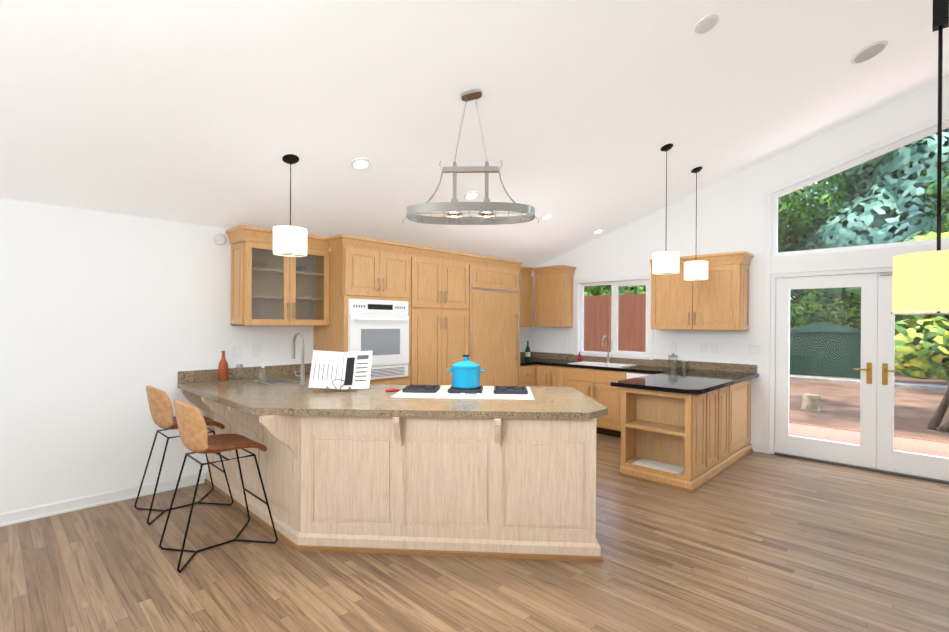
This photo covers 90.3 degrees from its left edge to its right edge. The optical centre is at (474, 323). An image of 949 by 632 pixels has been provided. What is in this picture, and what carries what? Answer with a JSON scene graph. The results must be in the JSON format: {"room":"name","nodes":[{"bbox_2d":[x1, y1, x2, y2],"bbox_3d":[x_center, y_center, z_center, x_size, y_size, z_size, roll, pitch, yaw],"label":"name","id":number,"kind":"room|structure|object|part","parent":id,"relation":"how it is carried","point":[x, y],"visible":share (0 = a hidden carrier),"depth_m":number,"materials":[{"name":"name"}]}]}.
{"room":"kitchen","nodes":[
{"label":"kitchen","id":0,"kind":"room"},
{"bbox_2d":[0,198,528,512],"bbox_3d":[-2.122,0.262,4.929,0.140,2.450,8.880,0,0,44],"label":"wall","id":1,"kind":"structure","parent":0,"point":[106,318],"depth_m":3.87,"materials":[{"name":"white paint"}]},
{"bbox_2d":[0,472,204,526],"bbox_3d":[-3.794,1.432,3.098,0.019,0.098,3.650,0,0,44],"label":"baseboard","id":2,"kind":"structure","parent":1,"relation":"attached to","point":[47,510],"depth_m":3.81,"materials":[{"name":"white wood"}]},
{"bbox_2d":[213,233,225,244],"bbox_3d":[-2.423,-0.804,4.486,0.030,0.110,0.110,0,0,44],"label":"detector","id":3,"kind":"object","parent":1,"relation":"attached to","point":[219,239],"visible":0.92,"depth_m":4.47,"materials":[{"name":"white plastic"}]},
{"bbox_2d":[178,363,311,380],"bbox_3d":[-2.219,0.485,4.712,0.022,0.105,1.295,0,0,44],"label":"backsplash","id":4,"kind":"structure","parent":1,"relation":"attached to","point":[277,370],"depth_m":4.63,"materials":[{"name":"brown stone"}]},
{"bbox_2d":[253,345,259,356],"bbox_3d":[-2.194,0.277,4.748,0.008,0.120,0.075,0,0,44],"label":"electrical outlet plate","id":5,"kind":"object","parent":1,"relation":"attached to","point":[256,348],"depth_m":4.74,"materials":[{"name":"white plastic"}]},
{"bbox_2d":[226,225,329,325],"bbox_3d":[-1.945,-0.439,4.726,0.385,0.915,0.902,0,0,44],"label":"upper cabinet","id":6,"kind":"object","parent":1,"relation":"attached to","point":[269,287],"visible":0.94,"depth_m":4.66,"materials":[{"name":"brown wood"}]},
{"bbox_2d":[525,266,532,325],"bbox_3d":[0.609,-0.419,7.388,0.347,0.934,0.600,0,0,44],"label":"upper cabinet","id":7,"kind":"object","parent":1,"relation":"attached to","point":[528,270],"depth_m":7.39,"materials":[{"name":"brown wood"}]},
{"bbox_2d":[0,433,948,631],"bbox_3d":[0.865,1.542,2.030,8.480,0.060,8.880,0,0,44],"label":"floor","id":8,"kind":"structure","parent":0,"point":[753,541],"depth_m":2.87,"materials":[{"name":"brown wood"}]},
{"bbox_2d":[134,386,233,524],"bbox_3d":[-2.357,0.985,3.831,0.503,1.004,0.593,0,0,44],"label":"bar stool","id":9,"kind":"object","parent":8,"relation":"on","point":[161,408],"visible":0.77,"depth_m":3.62,"materials":[{"name":"beige leather"}]},
{"bbox_3d":[-2.358,1.177,3.831,0.503,0.620,0.593,0,0,44],"label":"frame","id":10,"kind":"part","parent":9,"relation":"part of","materials":[{"name":"black metal"}]},
{"bbox_3d":[-2.356,0.676,3.829,0.429,0.394,0.521,0,0,44],"label":"seat","id":11,"kind":"part","parent":9,"relation":"part of","materials":[{"name":"beige leather"}]},
{"bbox_2d":[159,400,277,572],"bbox_3d":[-1.717,0.990,3.169,0.503,1.004,0.593,0,0,44],"label":"bar stool","id":12,"kind":"object","parent":8,"relation":"on","point":[195,437],"visible":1,"depth_m":3.01,"materials":[{"name":"beige leather"}]},
{"bbox_3d":[-1.716,0.681,3.167,0.429,0.394,0.521,0,0,44],"label":"seat","id":13,"kind":"part","parent":12,"relation":"part of","materials":[{"name":"beige leather"}]},
{"bbox_2d":[206,401,233,503],"bbox_3d":[-2.029,1.037,4.420,0.708,0.905,0.638,0,0,44],"label":"base cabinet","id":14,"kind":"object","parent":8,"relation":"on","point":[223,414],"depth_m":4.10,"materials":[{"name":"white wood"}]},
{"bbox_2d":[234,409,265,524],"bbox_3d":[-1.596,1.040,3.999,0.700,0.905,0.638,0,0,44],"label":"base cabinet","id":15,"kind":"object","parent":8,"relation":"on","point":[245,425],"depth_m":3.70,"materials":[{"name":"white wood"}]},
{"bbox_2d":[262,421,301,550],"bbox_3d":[-1.157,1.044,3.574,0.721,0.905,0.638,0,0,44],"label":"panel","id":16,"kind":"object","parent":8,"relation":"on","point":[282,460],"depth_m":3.28,"materials":[{"name":"white wood"}]},
{"bbox_2d":[313,234,412,384],"bbox_3d":[-1.210,0.299,5.287,0.668,2.384,0.924,0,0,44],"label":"tall cabinet","id":17,"kind":"object","parent":8,"relation":"on","point":[407,314],"depth_m":5.00,"materials":[{"name":"brown wood"}]},
{"bbox_2d":[413,245,472,384],"bbox_3d":[-0.595,0.302,5.921,0.668,2.384,0.990,0,0,44],"label":"tall cabinet","id":18,"kind":"object","parent":8,"relation":"on","point":[442,279],"depth_m":5.67,"materials":[{"name":"brown wood"}]},
{"bbox_2d":[302,413,607,561],"bbox_3d":[0.061,1.052,3.406,1.572,0.905,2.092,0,0,44],"label":"base cabinet","id":19,"kind":"object","parent":8,"relation":"on","point":[503,472],"depth_m":3.07,"materials":[{"name":"white wood"}]},
{"bbox_2d":[178,373,607,468],"bbox_3d":[-0.644,0.571,3.955,3.338,0.045,2.400,0,0,44],"label":"countertop","id":20,"kind":"structure","parent":19,"relation":"on","point":[412,426],"depth_m":3.11,"materials":[{"name":"beige stone"}]},
{"bbox_2d":[210,378,252,382],"bbox_3d":[-2.282,0.533,4.428,0.230,0.006,0.300,0,0,44],"label":"tray","id":21,"kind":"object","parent":20,"relation":"on","point":[232,380],"visible":0.93,"depth_m":4.40,"materials":[{"name":"brown wood"}]},
{"bbox_2d":[218,351,227,380],"bbox_3d":[-2.348,0.390,4.409,0.086,0.275,0.086,0,0,44],"label":"bottle","id":22,"kind":"object","parent":21,"relation":"on","point":[223,370],"visible":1,"depth_m":4.38,"materials":[{"name":"red glass"}]},
{"bbox_2d":[236,364,242,379],"bbox_3d":[-2.229,0.456,4.475,0.060,0.145,0.060,0,0,44],"label":"wine glass","id":23,"kind":"object","parent":21,"relation":"on","point":[240,367],"visible":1,"depth_m":4.47,"materials":[{"name":"clear glass"}]},
{"bbox_2d":[258,361,266,384],"bbox_3d":[-1.875,0.435,4.165,0.070,0.207,0.081,0,0,44],"label":"soap dispenser","id":24,"kind":"object","parent":20,"relation":"on","point":[262,366],"visible":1,"depth_m":4.16,"materials":[{"name":"clear glass"}]},
{"bbox_2d":[308,350,372,392],"bbox_3d":[-1.072,0.380,3.784,0.433,0.329,0.414,0,0,44],"label":"cookbook stand","id":25,"kind":"object","parent":20,"relation":"on","point":[326,373],"visible":0.98,"depth_m":3.80,"materials":[{"name":"white paper"}]},
{"bbox_2d":[385,388,399,391],"bbox_3d":[-0.671,0.542,3.856,0.120,0.010,0.120,0,0,44],"label":"spoon rest","id":26,"kind":"object","parent":20,"relation":"on","point":[391,390],"visible":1,"depth_m":3.85,"materials":[{"name":"ceramic"}]},
{"bbox_2d":[447,355,485,388],"bbox_3d":[-0.069,0.382,3.820,0.266,0.261,0.245,0,0,44],"label":"pot","id":27,"kind":"object","parent":20,"relation":"on","point":[465,373],"visible":1,"depth_m":3.73,"materials":[{"name":"blue metal"}]},
{"bbox_2d":[469,254,524,385],"bbox_3d":[0.073,0.304,6.610,0.668,2.384,1.030,0,0,44],"label":"refrigerator","id":28,"kind":"object","parent":8,"relation":"on","point":[498,283],"depth_m":6.42,"materials":[{"name":"brown wood"}]},
{"bbox_2d":[520,364,535,385],"bbox_3d":[0.550,1.053,7.146,0.618,0.890,0.401,0,0,44],"label":"base cabinet","id":29,"kind":"object","parent":8,"relation":"on","point":[527,371],"depth_m":6.95,"materials":[{"name":"brown wood"}]},
{"bbox_2d":[520,356,539,363],"bbox_3d":[0.780,0.589,7.372,0.629,0.040,1.044,0,0,44],"label":"countertop","id":30,"kind":"structure","parent":29,"relation":"on","point":[533,359],"depth_m":7.32,"materials":[{"name":"black stone"}]},
{"bbox_2d":[525,341,529,359],"bbox_3d":[0.843,0.418,7.458,0.081,0.300,0.081,0,0,44],"label":"bottle","id":31,"kind":"object","parent":30,"relation":"on","point":[527,353],"visible":1,"depth_m":7.43,"materials":[{"name":"green glass"}]},
{"bbox_2d":[540,364,567,386],"bbox_3d":[1.332,1.058,7.126,0.572,0.890,0.628,0,0,44],"label":"base cabinet","id":32,"kind":"object","parent":8,"relation":"on","point":[551,375],"depth_m":6.88,"materials":[{"name":"brown wood"}]},
{"bbox_2d":[568,368,627,437],"bbox_3d":[1.803,1.062,6.669,1.009,0.890,0.628,0,0,44],"label":"base cabinet","id":33,"kind":"object","parent":8,"relation":"on","point":[592,377],"depth_m":6.33,"materials":[{"name":"brown wood"}]},
{"bbox_2d":[536,360,680,371],"bbox_3d":[1.854,0.597,6.621,1.958,0.040,0.628,0,0,44],"label":"countertop","id":34,"kind":"structure","parent":33,"relation":"on","point":[635,367],"depth_m":6.44,"materials":[{"name":"black stone"}]},
{"bbox_2d":[572,360,631,367],"bbox_3d":[1.794,0.655,6.660,0.820,0.184,0.460,0,0,44],"label":"sink","id":35,"kind":"object","parent":34,"relation":"in","point":[601,362],"depth_m":6.73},
{"bbox_2d":[602,336,611,363],"bbox_3d":[1.893,0.366,6.722,0.103,0.394,0.206,0,0,44],"label":"faucet","id":36,"kind":"object","parent":34,"relation":"on","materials":[{"name":"silver metal"}]},
{"bbox_2d":[668,353,677,368],"bbox_3d":[2.582,0.481,6.135,0.116,0.200,0.116,0,0,44],"label":"canister","id":37,"kind":"object","parent":34,"relation":"on","point":[672,355],"visible":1,"depth_m":6.11,"materials":[{"name":"clear glass"}]},
{"bbox_2d":[628,372,663,378],"bbox_3d":[2.360,1.067,6.130,0.679,0.890,0.628,0,0,44],"label":"dishwasher","id":38,"kind":"object","parent":8,"relation":"on","point":[630,374],"depth_m":5.97,"materials":[{"name":"white metal"}]},
{"bbox_2d":[610,361,758,492],"bbox_3d":[2.360,0.999,5.142,0.830,1.030,2.048,0,0,44],"label":"kitchen island","id":39,"kind":"object","parent":8,"relation":"on","point":[688,429],"visible":1,"depth_m":4.70,"materials":[{"name":"brown wood"}]},
{"bbox_2d":[0,0,948,267],"bbox_3d":[0.888,-2.178,2.021,8.480,2.664,8.880,0,0,44],"label":"ceiling","id":40,"kind":"structure","parent":0,"point":[206,112],"depth_m":3.45,"materials":[{"name":"white paint"}]},
{"bbox_2d":[273,154,306,256],"bbox_3d":[-1.438,-0.924,3.685,0.251,0.766,0.251,0,0,44],"label":"pendant light","id":41,"kind":"object","parent":40,"relation":"hanging from","point":[290,241],"visible":1,"depth_m":3.59,"materials":[{"name":"beige fabric"}]},
{"bbox_3d":[-1.439,-0.641,3.686,0.251,0.200,0.251,0,0,44],"label":"lamp shade","id":42,"kind":"part","parent":41,"relation":"part of","materials":[{"name":"beige"}]},
{"bbox_3d":[-1.437,-0.998,3.685,0.024,0.545,0.024,0,0,44],"label":"stem","id":43,"kind":"part","parent":41,"relation":"part of","materials":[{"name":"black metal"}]},
{"bbox_2d":[351,158,369,168],"bbox_3d":[-0.950,-1.332,3.938,0.160,0.014,0.160,0,-17,-46],"label":"recessed light","id":44,"kind":"object","parent":40,"relation":"in","point":[360,163],"visible":1,"depth_m":3.92,"materials":[{"name":"white"}]},
{"bbox_2d":[402,89,538,224],"bbox_3d":[-0.027,-1.189,3.381,0.796,0.956,0.757,0,0,44],"label":"chandelier","id":45,"kind":"object","parent":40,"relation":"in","point":[455,207],"visible":1,"depth_m":3.37,"materials":[{"name":"silver metal"}]},
{"bbox_3d":[-0.022,-1.636,3.378,0.150,0.022,0.080,-12,-11,1],"label":"plate","id":46,"kind":"part","parent":45,"relation":"part of","materials":[{"name":"brown metal"}]},
{"bbox_2d":[464,191,478,198],"bbox_3d":[-0.031,-1.329,4.886,0.160,0.014,0.160,0,-17,-46],"label":"recessed light","id":47,"kind":"object","parent":40,"relation":"in","point":[471,194],"visible":1,"depth_m":4.86,"materials":[{"name":"white"}]},
{"bbox_2d":[540,213,552,219],"bbox_3d":[0.894,-1.325,5.841,0.160,0.014,0.160,0,-17,-46],"label":"recessed light","id":48,"kind":"object","parent":40,"relation":"in","point":[546,216],"visible":1,"depth_m":5.82,"materials":[{"name":"white"}]},
{"bbox_2d":[592,228,603,233],"bbox_3d":[1.764,-1.322,6.739,0.160,0.014,0.160,0,-17,-46],"label":"recessed light","id":49,"kind":"object","parent":40,"relation":"in","point":[597,230],"visible":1,"depth_m":6.71,"materials":[{"name":"white"}]},
{"bbox_2d":[652,143,678,274],"bbox_3d":[1.927,-1.150,4.742,0.251,1.285,0.251,0,0,44],"label":"pendant light","id":50,"kind":"object","parent":40,"relation":"hanging from","point":[665,263],"visible":1,"depth_m":4.66,"materials":[{"name":"beige fabric"}]},
{"bbox_3d":[1.924,-0.608,4.743,0.251,0.200,0.251,0,0,44],"label":"lamp shade","id":51,"kind":"part","parent":50,"relation":"part of","materials":[{"name":"beige"}]},
{"bbox_3d":[1.928,-1.224,4.741,0.024,1.064,0.024,0,0,44],"label":"stem","id":52,"kind":"part","parent":50,"relation":"part of","materials":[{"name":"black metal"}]},
{"bbox_2d":[684,166,707,280],"bbox_3d":[2.539,-1.145,5.402,0.251,1.279,0.251,0,0,44],"label":"pendant light","id":53,"kind":"object","parent":40,"relation":"hanging from","point":[695,270],"visible":1,"depth_m":5.32,"materials":[{"name":"beige"}]},
{"bbox_3d":[2.536,-0.606,5.403,0.251,0.200,0.251,0,0,44],"label":"lamp shade","id":54,"kind":"part","parent":53,"relation":"part of","materials":[{"name":"beige"}]},
{"bbox_3d":[2.540,-1.219,5.402,0.024,1.058,0.024,0,0,44],"label":"stem","id":55,"kind":"part","parent":53,"relation":"part of","materials":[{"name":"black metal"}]},
{"bbox_2d":[694,14,718,33],"bbox_3d":[1.563,-2.014,3.177,0.156,0.014,0.156,0,-17,-46],"label":"ceiling detector","id":56,"kind":"object","parent":40,"relation":"attached to","point":[707,23],"visible":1,"depth_m":3.16,"materials":[{"name":"white plastic"}]},
{"bbox_2d":[851,40,887,63],"bbox_3d":[3.236,-2.221,3.867,0.246,0.014,0.246,0,-17,-46],"label":"ceiling speaker","id":57,"kind":"object","parent":40,"relation":"attached to","point":[870,51],"visible":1,"depth_m":3.85,"materials":[{"name":"white plastic"}]},
{"bbox_2d":[891,0,948,314],"bbox_3d":[1.762,-1.185,1.783,0.268,2.295,0.268,0,0,44],"label":"pendant light","id":58,"kind":"object","parent":40,"relation":"hanging from","point":[920,283],"visible":1,"depth_m":1.76,"materials":[{"name":"yellow fabric"}]},
{"bbox_3d":[1.756,-0.150,1.785,0.261,0.225,0.261,0,0,44],"label":"lamp shade","id":59,"kind":"part","parent":58,"relation":"part of","materials":[{"name":"yellow"}]},
{"bbox_2d":[529,75,948,453],"bbox_3d":[3.921,-0.953,5.162,8.480,4.952,0.140,0,0,44],"label":"wall","id":60,"kind":"structure","parent":0,"point":[730,214],"depth_m":5.82,"materials":[{"name":"white paint"}]},
{"bbox_2d":[533,265,575,326],"bbox_3d":[1.245,-0.416,7.412,0.513,0.934,0.346,0,0,44],"label":"upper cabinet","id":61,"kind":"object","parent":60,"relation":"attached to","point":[553,292],"depth_m":7.26,"materials":[{"name":"brown wood"}]},
{"bbox_2d":[574,275,652,359],"bbox_3d":[2.035,-0.097,6.938,1.250,1.170,0.130,0,0,44],"label":"window","id":62,"kind":"structure","parent":60,"relation":"in","point":[618,282],"depth_m":6.93,"materials":[{"name":"white"}]},
{"bbox_3d":[2.061,-0.077,6.965,1.040,1.000,0.005,0,0,44],"label":"glass","id":63,"kind":"part","parent":62,"relation":"part of","materials":[{"name":"clear glass"}]},
{"bbox_2d":[671,343,676,351],"bbox_3d":[2.656,0.313,6.281,0.075,0.120,0.008,0,0,44],"label":"electrical outlet plate","id":64,"kind":"object","parent":60,"relation":"attached to","point":[673,345],"depth_m":6.28,"materials":[{"name":"white plastic"}]},
{"bbox_2d":[650,251,752,329],"bbox_3d":[2.800,-0.378,5.905,1.061,0.905,0.346,0,0,44],"label":"upper cabinet","id":65,"kind":"object","parent":60,"relation":"attached to","point":[718,299],"depth_m":5.67,"materials":[{"name":"brown wood"}]},
{"bbox_2d":[701,344,706,352],"bbox_3d":[2.929,0.315,6.017,0.075,0.120,0.008,0,0,44],"label":"electrical outlet plate","id":66,"kind":"object","parent":60,"relation":"attached to","point":[703,346],"depth_m":6.01,"materials":[{"name":"white plastic"}]},
{"bbox_2d":[712,344,717,353],"bbox_3d":[3.022,0.316,5.926,0.075,0.120,0.008,0,0,44],"label":"electrical outlet plate","id":67,"kind":"object","parent":60,"relation":"attached to","point":[714,346],"depth_m":5.92,"materials":[{"name":"white plastic"}]},
{"bbox_2d":[749,344,759,354],"bbox_3d":[3.338,0.309,5.620,0.121,0.120,0.008,0,0,44],"label":"electrical outlet plate","id":68,"kind":"object","parent":60,"relation":"attached to","point":[753,350],"depth_m":5.62,"materials":[{"name":"white plastic"}]},
{"bbox_2d":[751,443,760,451],"bbox_3d":[5.054,1.486,3.949,4.855,0.095,0.014,0,0,44],"label":"baseboard","id":69,"kind":"structure","parent":60,"relation":"attached to","point":[756,447],"depth_m":5.59,"materials":[{"name":"white"}]},
{"bbox_2d":[762,111,948,453],"bbox_3d":[4.673,-0.534,4.393,3.445,4.128,0.116,0,0,44],"label":"window","id":70,"kind":"structure","parent":60,"relation":"in","point":[874,255],"depth_m":5.14,"materials":[{"name":"white"}]},
{"bbox_3d":[4.728,-1.637,4.387,3.270,1.635,0.005,0,0,44],"label":"glass","id":71,"kind":"part","parent":70,"relation":"part of","materials":[{"name":"clear glass"}]},
{"bbox_2d":[770,267,948,483],"bbox_3d":[4.173,0.475,4.889,1.900,2.100,0.154,0,0,44],"label":"french door","id":72,"kind":"structure","parent":60,"relation":"in","point":[877,406],"depth_m":4.95,"materials":[{"name":"white wood"}]},
{"label":"outside","id":73,"kind":"structure","parent":0,"visible":0},
{"bbox_2d":[789,370,948,441],"bbox_3d":[35.864,2.066,36.860,130.000,0.260,89.860,0,0,44],"label":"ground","id":74,"kind":"structure","parent":73,"point":[917,401],"depth_m":11.24,"materials":[{"name":"brown stone"}]},
{"bbox_2d":[584,292,645,351],"bbox_3d":[2.061,0.601,10.043,4.755,2.500,0.110,0,0,44],"label":"fence","id":75,"kind":"object","parent":74,"relation":"on","point":[630,334],"depth_m":9.27,"materials":[{"name":"brown wood"}]},
{"bbox_2d":[584,285,645,295],"bbox_3d":[5.465,-0.475,19.118,3.779,4.652,4.183,0,0,44],"label":"trees","id":76,"kind":"object","parent":74,"relation":"on","point":[607,290],"depth_m":18.29,"materials":[{"name":"green plant"}]},
{"bbox_2d":[644,287,948,373],"bbox_3d":[17.613,-0.493,20.414,33.614,5.414,6.967,0,0,44],"label":"hedge","id":77,"kind":"object","parent":74,"relation":"on","point":[851,309],"depth_m":20.82,"materials":[{"name":"green plant"}]},
{"bbox_2d":[801,394,821,410],"bbox_3d":[7.381,1.715,10.336,0.370,0.335,0.380,0,0,44],"label":"stump","id":78,"kind":"object","parent":74,"relation":"on","point":[812,401],"depth_m":10.21,"materials":[{"name":"beige wood"}]},
{"bbox_2d":[778,173,859,326],"bbox_3d":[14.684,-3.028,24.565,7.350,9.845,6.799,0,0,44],"label":"trees","id":79,"kind":"object","parent":74,"relation":"on","point":[796,239],"depth_m":22.44,"materials":[{"name":"green plant"}]},
{"bbox_2d":[790,322,860,377],"bbox_3d":[13.137,0.911,17.851,2.500,1.980,2.000,0,0,36],"label":"shed","id":80,"kind":"object","parent":74,"relation":"on","point":[831,338],"depth_m":17.02,"materials":[{"name":"green"}]},
{"bbox_2d":[789,422,948,466],"bbox_3d":[5.937,1.734,5.003,7.650,0.305,2.430,0,0,44],"label":"deck","id":81,"kind":"object","parent":74,"relation":"on","point":[819,432],"depth_m":6.46,"materials":[{"name":"brown wood"}]},
{"bbox_2d":[800,128,948,249],"bbox_3d":[20.849,-4.755,22.157,10.514,13.384,9.833,0,0,44],"label":"trees","id":82,"kind":"object","parent":74,"relation":"on","point":[886,159],"depth_m":20.59,"materials":[{"name":"green plant"}]},
{"bbox_2d":[858,161,948,304],"bbox_3d":[20.201,-2.611,20.545,5.875,9.096,7.277,0,0,44],"label":"trees","id":83,"kind":"object","parent":74,"relation":"on","point":[945,194],"depth_m":18.48,"materials":[{"name":"green plant"}]},
{"bbox_2d":[877,230,948,431],"bbox_3d":[9.985,0.120,7.688,5.352,3.684,3.560,0,0,44],"label":"trees","id":84,"kind":"object","parent":74,"relation":"on","point":[906,351],"depth_m":8.26,"materials":[{"name":"green plant"}]},
{"bbox_2d":[924,194,948,217],"bbox_3d":[21.547,-3.480,17.057,7.734,10.867,7.019,0,0,44],"label":"trees","id":85,"kind":"object","parent":74,"relation":"on","point":[935,209],"depth_m":19.33,"materials":[{"name":"green plant"}]}
]}

